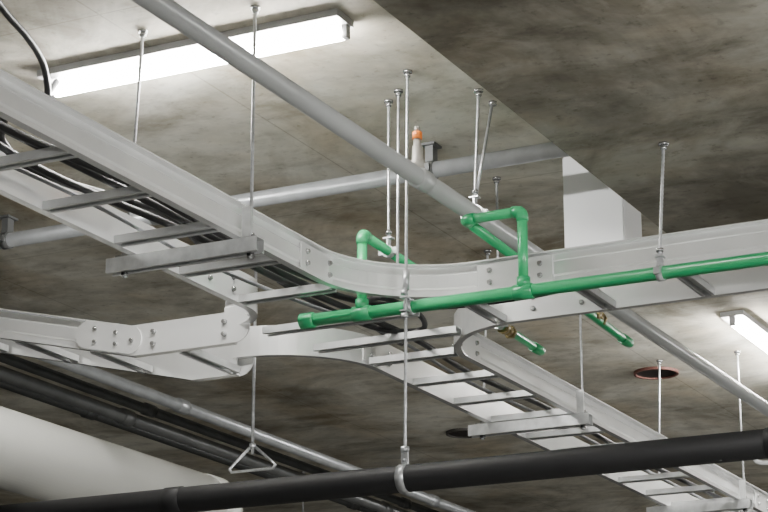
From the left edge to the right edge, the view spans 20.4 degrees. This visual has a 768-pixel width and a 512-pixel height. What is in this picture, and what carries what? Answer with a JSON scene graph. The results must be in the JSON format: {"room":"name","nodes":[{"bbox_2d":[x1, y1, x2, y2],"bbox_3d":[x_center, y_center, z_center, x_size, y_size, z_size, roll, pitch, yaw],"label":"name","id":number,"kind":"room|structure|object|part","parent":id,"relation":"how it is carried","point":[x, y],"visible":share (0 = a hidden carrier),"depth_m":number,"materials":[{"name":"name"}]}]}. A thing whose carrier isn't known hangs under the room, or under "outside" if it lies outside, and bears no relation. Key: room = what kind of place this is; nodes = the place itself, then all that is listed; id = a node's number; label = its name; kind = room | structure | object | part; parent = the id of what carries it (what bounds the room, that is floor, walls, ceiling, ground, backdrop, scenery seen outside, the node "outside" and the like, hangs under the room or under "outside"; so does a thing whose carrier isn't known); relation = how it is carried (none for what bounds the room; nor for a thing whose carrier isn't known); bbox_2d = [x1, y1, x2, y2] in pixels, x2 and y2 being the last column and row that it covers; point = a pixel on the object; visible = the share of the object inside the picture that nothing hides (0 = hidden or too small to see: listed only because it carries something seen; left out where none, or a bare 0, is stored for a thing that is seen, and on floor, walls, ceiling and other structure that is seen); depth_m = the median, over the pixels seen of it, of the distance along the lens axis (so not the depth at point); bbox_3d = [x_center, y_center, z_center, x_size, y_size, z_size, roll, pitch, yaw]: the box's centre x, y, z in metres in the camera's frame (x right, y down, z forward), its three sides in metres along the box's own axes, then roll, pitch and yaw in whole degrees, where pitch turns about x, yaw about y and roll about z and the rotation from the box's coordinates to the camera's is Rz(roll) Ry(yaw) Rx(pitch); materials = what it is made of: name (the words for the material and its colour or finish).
{"room":"parking garage","nodes":[
{"label":"parking garage","id":0,"kind":"room"},
{"bbox_2d":[0,0,767,511],"bbox_3d":[-0.826,0.956,11.870,28.000,0.300,32.000,-8,-19,26],"label":"ceiling","id":1,"kind":"structure","parent":0,"point":[198,121],"depth_m":8.27,"materials":[{"name":"concrete"}]},
{"bbox_2d":[0,214,17,249],"bbox_3d":[-1.372,-0.085,7.737,0.048,0.120,0.073,-8,-19,26],"label":"bracket","id":2,"kind":"object","parent":1,"relation":"attached to","point":[8,221],"visible":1,"depth_m":7.73,"materials":[{"name":"grey metal"}]},
{"bbox_2d":[0,0,59,95],"bbox_3d":[-1.026,-0.683,5.741,0.091,0.120,1.376,-2,-17,6],"label":"cable","id":3,"kind":"object","parent":1,"relation":"attached to","point":[49,89],"visible":0.95,"depth_m":5.91,"materials":[{"name":"black rubber"}]},
{"bbox_2d":[48,39,227,97],"bbox_3d":[-0.772,-0.575,6.225,0.611,0.064,0.211,-8,-19,26],"label":"fluorescent light","id":4,"kind":"object","parent":1,"relation":"attached to","point":[185,55],"depth_m":6.28,"materials":[{"name":"white plastic"}]},
{"bbox_2d":[105,4,263,278],"bbox_3d":[-0.548,-0.316,5.920,0.483,0.736,0.043,-8,-19,26],"label":"hanger","id":5,"kind":"object","parent":1,"relation":"hanging from","point":[249,245],"visible":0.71,"depth_m":5.82,"materials":[{"name":"metal"}]},
{"bbox_3d":[-0.704,-0.293,5.996,0.042,0.736,0.011,-8,-19,26],"label":"rod","id":6,"kind":"part","parent":5,"relation":"part of","materials":[{"name":"metal"}]},
{"bbox_2d":[0,69,336,307],"bbox_3d":[-1.244,-0.476,4.504,0.358,0.100,4.310,-8,-19,26],"label":"cable tray","id":7,"kind":"object","parent":5,"relation":"hanging from","point":[73,134],"visible":0.94,"depth_m":5.53,"materials":[{"name":"metal"}]},
{"bbox_2d":[0,117,201,244],"bbox_3d":[-0.896,-0.288,5.193,0.207,0.054,1.906,-8,-19,26],"label":"cable loop","id":8,"kind":"object","parent":7,"relation":"on","point":[136,203],"visible":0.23,"depth_m":5.66,"materials":[{"name":"black rubber"}]},
{"bbox_3d":[-1.392,-0.454,4.576,0.024,0.100,4.310,-8,-19,26],"label":"rail","id":9,"kind":"part","parent":7,"relation":"part of","materials":[{"name":"metal"}]},
{"bbox_2d":[0,120,416,299],"bbox_3d":[-0.393,-0.320,4.963,5.212,0.021,2.137,10,-20,-30],"label":"power cable","id":10,"kind":"object","parent":7,"relation":"on","point":[6,128],"visible":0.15,"depth_m":5.27,"materials":[{"name":"black rubber"}]},
{"bbox_2d":[0,130,554,309],"bbox_3d":[0.145,-0.575,4.160,2.790,0.040,4.530,-8,-19,26],"label":"power cable","id":11,"kind":"object","parent":7,"relation":"on","point":[151,203],"visible":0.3,"depth_m":5.69,"materials":[{"name":"black rubber"}]},
{"bbox_3d":[-0.192,0.021,6.133,0.005,0.080,0.200,-8,-19,26],"label":"splice plate","id":12,"kind":"part","parent":7,"relation":"part of","materials":[{"name":"metal"}]},
{"bbox_3d":[-0.359,-0.344,5.829,0.010,0.736,0.010,14,-22,-38],"label":"rod","id":13,"kind":"part","parent":5,"relation":"part of","materials":[{"name":"metal"}]},
{"bbox_2d":[228,271,276,473],"bbox_3d":[-0.470,0.332,7.734,0.202,0.916,0.024,-8,-19,26],"label":"hanger","id":14,"kind":"object","parent":1,"relation":"hanging from","point":[252,445],"visible":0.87,"depth_m":7.63,"materials":[{"name":"metal"}]},
{"bbox_2d":[0,406,242,511],"bbox_3d":[-1.857,0.211,5.352,0.252,0.252,5.560,-8,-19,26],"label":"duct","id":15,"kind":"object","parent":14,"relation":"hanging from","point":[40,459],"visible":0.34,"depth_m":6.76,"materials":[{"name":"white metal"}]},
{"bbox_3d":[-0.470,0.301,7.743,0.012,0.853,0.011,-8,-19,26],"label":"rod","id":16,"kind":"part","parent":14,"relation":"part of","materials":[{"name":"metal"}]},
{"bbox_2d":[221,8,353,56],"bbox_3d":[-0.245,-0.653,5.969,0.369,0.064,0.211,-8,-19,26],"label":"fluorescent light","id":17,"kind":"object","parent":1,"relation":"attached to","point":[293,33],"depth_m":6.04,"materials":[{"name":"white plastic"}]},
{"bbox_2d":[301,471,305,511],"bbox_3d":[-0.466,1.435,12.236,0.032,0.398,0.028,-8,-19,26],"label":"rod","id":18,"kind":"object","parent":1,"relation":"hanging from","point":[303,472],"visible":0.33,"depth_m":12.24,"materials":[{"name":"metal"}]},
{"bbox_2d":[378,99,395,257],"bbox_3d":[0.014,-0.240,6.555,0.061,0.511,0.028,-8,-19,26],"label":"hanger","id":19,"kind":"object","parent":1,"relation":"hanging from","point":[388,102],"visible":0.84,"depth_m":6.53,"materials":[{"name":"metal"}]},
{"bbox_3d":[0.014,-0.272,6.565,0.010,0.444,0.010,-1,-17,4],"label":"rod","id":20,"kind":"part","parent":19,"relation":"part of","materials":[{"name":"metal"}]},
{"bbox_2d":[394,88,402,263],"bbox_3d":[0.043,-0.198,6.447,0.032,0.653,0.033,-8,-19,26],"label":"rod","id":21,"kind":"object","parent":1,"relation":"hanging from","point":[398,92],"visible":0.86,"depth_m":6.45,"materials":[{"name":"metal"}]},
{"bbox_3d":[0.042,-0.199,6.445,0.011,0.653,0.021,-8,-19,26],"label":"rod","id":22,"kind":"part","parent":21,"relation":"part of","materials":[{"name":"metal"}]},
{"bbox_2d":[394,69,415,493],"bbox_3d":[0.066,0.056,6.200,0.035,1.285,0.100,-8,-19,26],"label":"hanger","id":23,"kind":"object","parent":1,"relation":"hanging from","point":[404,450],"visible":0.94,"depth_m":6.17,"materials":[{"name":"metal"}]},
{"bbox_2d":[0,427,767,511],"bbox_3d":[-0.266,0.677,6.177,12.000,0.084,0.084,-8,-19,26],"label":"insulated pipe","id":24,"kind":"object","parent":23,"relation":"hanging from","point":[747,445],"visible":1,"depth_m":5.95,"materials":[{"name":"plastic"}]},
{"bbox_3d":[0.065,0.004,6.216,0.026,1.174,0.010,16,-23,-42],"label":"rod","id":25,"kind":"part","parent":23,"relation":"part of","materials":[{"name":"metal"}]},
{"bbox_2d":[421,141,441,178],"bbox_3d":[0.153,-0.310,6.997,0.048,0.120,0.073,-8,-19,26],"label":"bracket","id":26,"kind":"object","parent":1,"relation":"attached to","point":[431,152],"visible":0.66,"depth_m":6.99,"materials":[{"name":"grey metal"}]},
{"bbox_2d":[0,142,568,248],"bbox_3d":[-3.608,0.276,8.819,9.860,0.064,0.064,-8,-19,26],"label":"pipe","id":27,"kind":"object","parent":26,"relation":"attached to","point":[544,151],"visible":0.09,"depth_m":7.10,"materials":[{"name":"grey metal"}]},
{"bbox_2d":[131,0,767,416],"bbox_3d":[1.027,0.250,7.879,0.063,0.184,13.500,-8,-19,26],"label":"pipe","id":28,"kind":"object","parent":1,"relation":"hanging from","point":[170,12],"visible":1,"depth_m":5.85,"materials":[{"name":"grey metal"}]},
{"bbox_2d":[461,88,496,223],"bbox_3d":[0.295,-0.289,6.537,0.086,0.430,0.136,-8,-19,26],"label":"hanger","id":29,"kind":"object","parent":1,"relation":"hanging from","point":[478,91],"visible":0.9,"depth_m":6.51,"materials":[{"name":"metal"}]},
{"bbox_3d":[0.283,-0.347,6.503,0.010,0.337,0.034,13,-21,-37],"label":"rod","id":30,"kind":"part","parent":29,"relation":"part of","materials":[{"name":"metal"}]},
{"bbox_3d":[0.308,-0.329,6.553,0.010,0.344,0.106,-13,-21,37],"label":"brace rod","id":31,"kind":"part","parent":29,"relation":"part of","materials":[{"name":"metal"}]},
{"bbox_2d":[491,176,507,329],"bbox_3d":[0.388,-0.011,7.254,0.061,0.540,0.028,-8,-19,26],"label":"hanger","id":32,"kind":"object","parent":1,"relation":"hanging from","point":[496,179],"visible":0.27,"depth_m":7.31,"materials":[{"name":"metal"}]},
{"bbox_3d":[0.388,-0.043,7.264,0.010,0.472,0.010,-1,-17,4],"label":"rod","id":33,"kind":"part","parent":32,"relation":"part of","materials":[{"name":"metal"}]},
{"bbox_2d":[298,206,767,355],"bbox_3d":[2.283,-0.073,5.882,5.000,0.286,1.390,-8,-19,26],"label":"pipe","id":34,"kind":"object","parent":32,"relation":"hanging from","point":[524,289],"visible":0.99,"depth_m":6.11,"materials":[{"name":"green plastic"}]},
{"bbox_2d":[468,249,592,439],"bbox_3d":[0.538,0.309,7.967,0.483,0.736,0.043,-8,-19,26],"label":"hanger","id":35,"kind":"object","parent":1,"relation":"hanging from","point":[581,419],"visible":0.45,"depth_m":7.85,"materials":[{"name":"metal"}]},
{"bbox_3d":[0.382,0.332,8.043,0.042,0.736,0.011,-8,-19,26],"label":"rod","id":36,"kind":"part","parent":35,"relation":"part of","materials":[{"name":"metal"}]},
{"bbox_2d":[363,333,767,511],"bbox_3d":[1.758,1.251,10.163,0.358,0.100,7.420,-8,-19,26],"label":"cable tray","id":37,"kind":"object","parent":35,"relation":"on","point":[497,361],"visible":0.84,"depth_m":7.81,"materials":[{"name":"metal"}]},
{"bbox_2d":[14,168,703,499],"bbox_3d":[0.292,0.438,7.449,0.110,0.011,10.800,-9,-19,26],"label":"cable","id":38,"kind":"object","parent":37,"relation":"on","point":[21,170],"visible":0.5,"depth_m":6.28,"materials":[{"name":"black rubber"}]},
{"bbox_2d":[0,141,722,497],"bbox_3d":[0.341,0.426,7.426,0.104,0.032,10.801,-9,-19,26],"label":"power cable","id":39,"kind":"object","parent":37,"relation":"on","point":[7,150],"visible":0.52,"depth_m":6.22,"materials":[{"name":"black rubber"}]},
{"bbox_3d":[-0.024,0.333,7.156,0.005,0.080,0.200,-8,-19,26],"label":"splice plate","id":40,"kind":"part","parent":37,"relation":"part of","materials":[{"name":"metal"}]},
{"bbox_2d":[223,246,522,369],"bbox_3d":[-0.054,0.182,6.662,0.870,0.100,0.983,5,-18,-17],"label":"junction","id":41,"kind":"object","parent":37,"relation":"attached to","point":[350,274],"visible":0.8,"depth_m":6.60,"materials":[{"name":"metal"}]},
{"bbox_2d":[0,308,253,381],"bbox_3d":[-0.942,0.246,7.066,1.380,0.323,0.414,-8,-19,26],"label":"cable tray","id":42,"kind":"object","parent":41,"relation":"attached to","point":[198,348],"visible":1,"depth_m":6.91,"materials":[{"name":"metal"}]},
{"bbox_3d":[-1.214,0.229,7.008,0.950,0.323,0.024,-8,-19,26],"label":"rail","id":43,"kind":"part","parent":42,"relation":"part of","materials":[{"name":"metal"}]},
{"bbox_3d":[-1.053,0.321,7.310,0.950,0.323,0.024,-8,-19,26],"label":"rail","id":44,"kind":"part","parent":42,"relation":"part of","materials":[{"name":"metal"}]},
{"bbox_3d":[-0.703,0.237,6.714,0.646,0.136,0.010,-8,-19,26],"label":"hinge plate","id":45,"kind":"part","parent":42,"relation":"part of","materials":[{"name":"metal"}]},
{"bbox_3d":[-0.625,0.248,6.690,0.370,0.100,0.024,-8,-19,26],"label":"rail","id":46,"kind":"part","parent":42,"relation":"part of","materials":[{"name":"metal"}]},
{"bbox_3d":[-0.554,0.354,7.035,0.170,0.100,0.024,-8,-19,26],"label":"rail","id":47,"kind":"part","parent":42,"relation":"part of","materials":[{"name":"metal"}]},
{"bbox_3d":[-0.620,0.352,7.091,0.436,0.136,0.010,-8,-19,26],"label":"hinge plate","id":48,"kind":"part","parent":42,"relation":"part of","materials":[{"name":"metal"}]},
{"bbox_3d":[-0.431,0.146,6.544,0.076,0.100,0.283,5,-18,-17],"label":"curved rail","id":49,"kind":"part","parent":41,"relation":"part of","materials":[{"name":"metal"}]},
{"bbox_3d":[-0.241,0.296,7.035,0.509,0.100,0.123,5,-18,-17],"label":"curved rail","id":50,"kind":"part","parent":41,"relation":"part of","materials":[{"name":"metal"}]},
{"bbox_2d":[277,282,427,345],"bbox_3d":[-0.035,0.180,6.646,0.281,0.056,0.802,-8,-19,26],"label":"cable loop","id":51,"kind":"object","parent":41,"relation":"on","point":[372,326],"visible":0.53,"depth_m":6.67,"materials":[{"name":"black rubber"}]},
{"bbox_3d":[0.026,0.058,6.254,0.509,0.100,0.123,5,-18,-17],"label":"curved rail","id":52,"kind":"part","parent":41,"relation":"part of","materials":[{"name":"metal"}]},
{"bbox_3d":[0.301,0.216,6.772,0.123,0.100,0.509,5,-18,-17],"label":"curved rail","id":53,"kind":"part","parent":41,"relation":"part of","materials":[{"name":"metal"}]},
{"bbox_2d":[476,219,767,321],"bbox_3d":[2.349,-0.187,5.452,4.480,0.100,0.358,-8,-19,26],"label":"cable tray","id":54,"kind":"object","parent":41,"relation":"attached to","point":[751,237],"visible":0.81,"depth_m":6.19,"materials":[{"name":"metal"}]},
{"bbox_3d":[0.383,0.050,6.227,0.240,0.080,0.005,-8,-19,26],"label":"splice plate","id":55,"kind":"part","parent":54,"relation":"part of","materials":[{"name":"metal"}]},
{"bbox_3d":[2.273,-0.230,5.310,4.480,0.100,0.024,-8,-19,26],"label":"rail","id":56,"kind":"part","parent":54,"relation":"part of","materials":[{"name":"metal"}]},
{"bbox_3d":[2.425,-0.143,5.595,4.480,0.100,0.024,-8,-19,26],"label":"rail","id":57,"kind":"part","parent":54,"relation":"part of","materials":[{"name":"metal"}]},
{"bbox_3d":[0.274,0.289,7.012,0.005,0.080,0.200,-8,-19,26],"label":"splice plate","id":58,"kind":"part","parent":37,"relation":"part of","materials":[{"name":"metal"}]},
{"bbox_3d":[1.731,1.127,9.758,0.005,0.080,0.200,-8,-19,26],"label":"splice plate","id":59,"kind":"part","parent":37,"relation":"part of","materials":[{"name":"metal"}]},
{"bbox_3d":[0.727,0.281,7.876,0.010,0.736,0.010,-1,-17,4],"label":"rod","id":60,"kind":"part","parent":35,"relation":"part of","materials":[{"name":"metal"}]},
{"bbox_2d":[374,0,767,232],"bbox_3d":[2.008,-2.221,0.345,8.130,0.350,11.250,-8,-19,26],"label":"ceiling beam","id":61,"kind":"structure","parent":1,"relation":"attached to","point":[606,82],"depth_m":5.54,"materials":[{"name":"grey concrete"}]},
{"bbox_2d":[563,156,641,247],"bbox_3d":[0.730,-0.153,7.110,0.212,0.354,0.170,-8,-19,26],"label":"column","id":62,"kind":"structure","parent":1,"relation":"attached to","point":[594,213],"depth_m":7.04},
{"bbox_2d":[653,141,668,281],"bbox_3d":[0.772,-0.126,5.913,0.048,0.404,0.070,-8,-19,26],"label":"hanger","id":63,"kind":"object","parent":1,"relation":"hanging from","point":[663,145],"visible":1,"depth_m":5.90,"materials":[{"name":"metal"}]},
{"bbox_3d":[0.773,-0.161,5.929,0.032,0.328,0.010,0,-17,0],"label":"rod","id":64,"kind":"part","parent":63,"relation":"part of","materials":[{"name":"metal"}]},
{"bbox_2d":[646,350,752,511],"bbox_3d":[1.407,0.809,9.605,0.483,0.736,0.043,-8,-19,26],"label":"hanger","id":65,"kind":"object","parent":1,"relation":"hanging from","point":[743,503],"visible":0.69,"depth_m":9.48,"materials":[{"name":"metal"}]},
{"bbox_3d":[1.250,0.832,9.681,0.042,0.736,0.011,-8,-19,26],"label":"rod","id":66,"kind":"part","parent":65,"relation":"part of","materials":[{"name":"metal"}]},
{"bbox_3d":[1.596,0.781,9.514,0.010,0.736,0.010,14,-22,-38],"label":"rod","id":67,"kind":"part","parent":65,"relation":"part of","materials":[{"name":"metal"}]},
{"bbox_2d":[720,309,767,352],"bbox_3d":[1.744,0.424,9.497,0.100,0.064,1.240,-8,-19,26],"label":"fluorescent light","id":68,"kind":"object","parent":1,"relation":"attached to","point":[744,323],"visible":1,"depth_m":9.09,"materials":[{"name":"white plastic"}]},
{"bbox_2d":[753,460,767,464],"bbox_3d":[2.330,0.899,10.741,0.977,0.245,0.024,-8,-19,26],"label":"fluorescent light","id":69,"kind":"object","parent":1,"relation":"hanging from","point":[759,462],"visible":0.44,"depth_m":10.90,"materials":[{"name":"metal"}]},
{"bbox_3d":[-2.086,0.035,7.661,0.720,0.390,0.042,-8,-19,26],"label":"hanger","id":70,"kind":"object","parent":1,"relation":"hanging from","visible":0},
{"bbox_2d":[0,381,376,511],"bbox_3d":[0.777,1.916,13.541,0.056,0.056,15.200,-8,-19,26],"label":"conduit","id":71,"kind":"object","parent":70,"relation":"on","point":[83,413],"visible":0.62,"depth_m":9.92,"materials":[{"name":"black metal"}]},
{"bbox_2d":[0,365,409,511],"bbox_3d":[0.955,1.927,13.443,0.072,0.072,15.200,-8,-19,26],"label":"conduit","id":72,"kind":"object","parent":70,"relation":"on","point":[123,416],"visible":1,"depth_m":9.61,"materials":[{"name":"black metal"}]},
{"bbox_2d":[0,353,438,511],"bbox_3d":[1.062,1.893,13.397,0.056,0.056,15.200,-8,-19,26],"label":"conduit","id":73,"kind":"object","parent":70,"relation":"on","point":[146,409],"visible":1,"depth_m":9.52,"materials":[{"name":"black metal"}]},
{"bbox_2d":[36,358,474,511],"bbox_3d":[1.214,1.870,13.323,0.064,0.064,15.200,-8,-19,26],"label":"conduit","id":74,"kind":"object","parent":70,"relation":"on","point":[179,405],"visible":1,"depth_m":9.59,"materials":[{"name":"silver metal"}]},
{"bbox_2d":[446,428,471,437],"bbox_3d":[0.427,0.938,11.270,0.200,0.013,0.200,-8,-19,26],"label":"hole","id":75,"kind":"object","parent":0,"point":[458,432],"depth_m":11.28,"materials":[{"name":"black"}]},
{"bbox_2d":[634,366,678,379],"bbox_3d":[1.278,0.550,9.999,0.210,0.013,0.210,-8,-19,26],"label":"hole","id":76,"kind":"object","parent":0,"point":[649,373],"depth_m":9.99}
]}

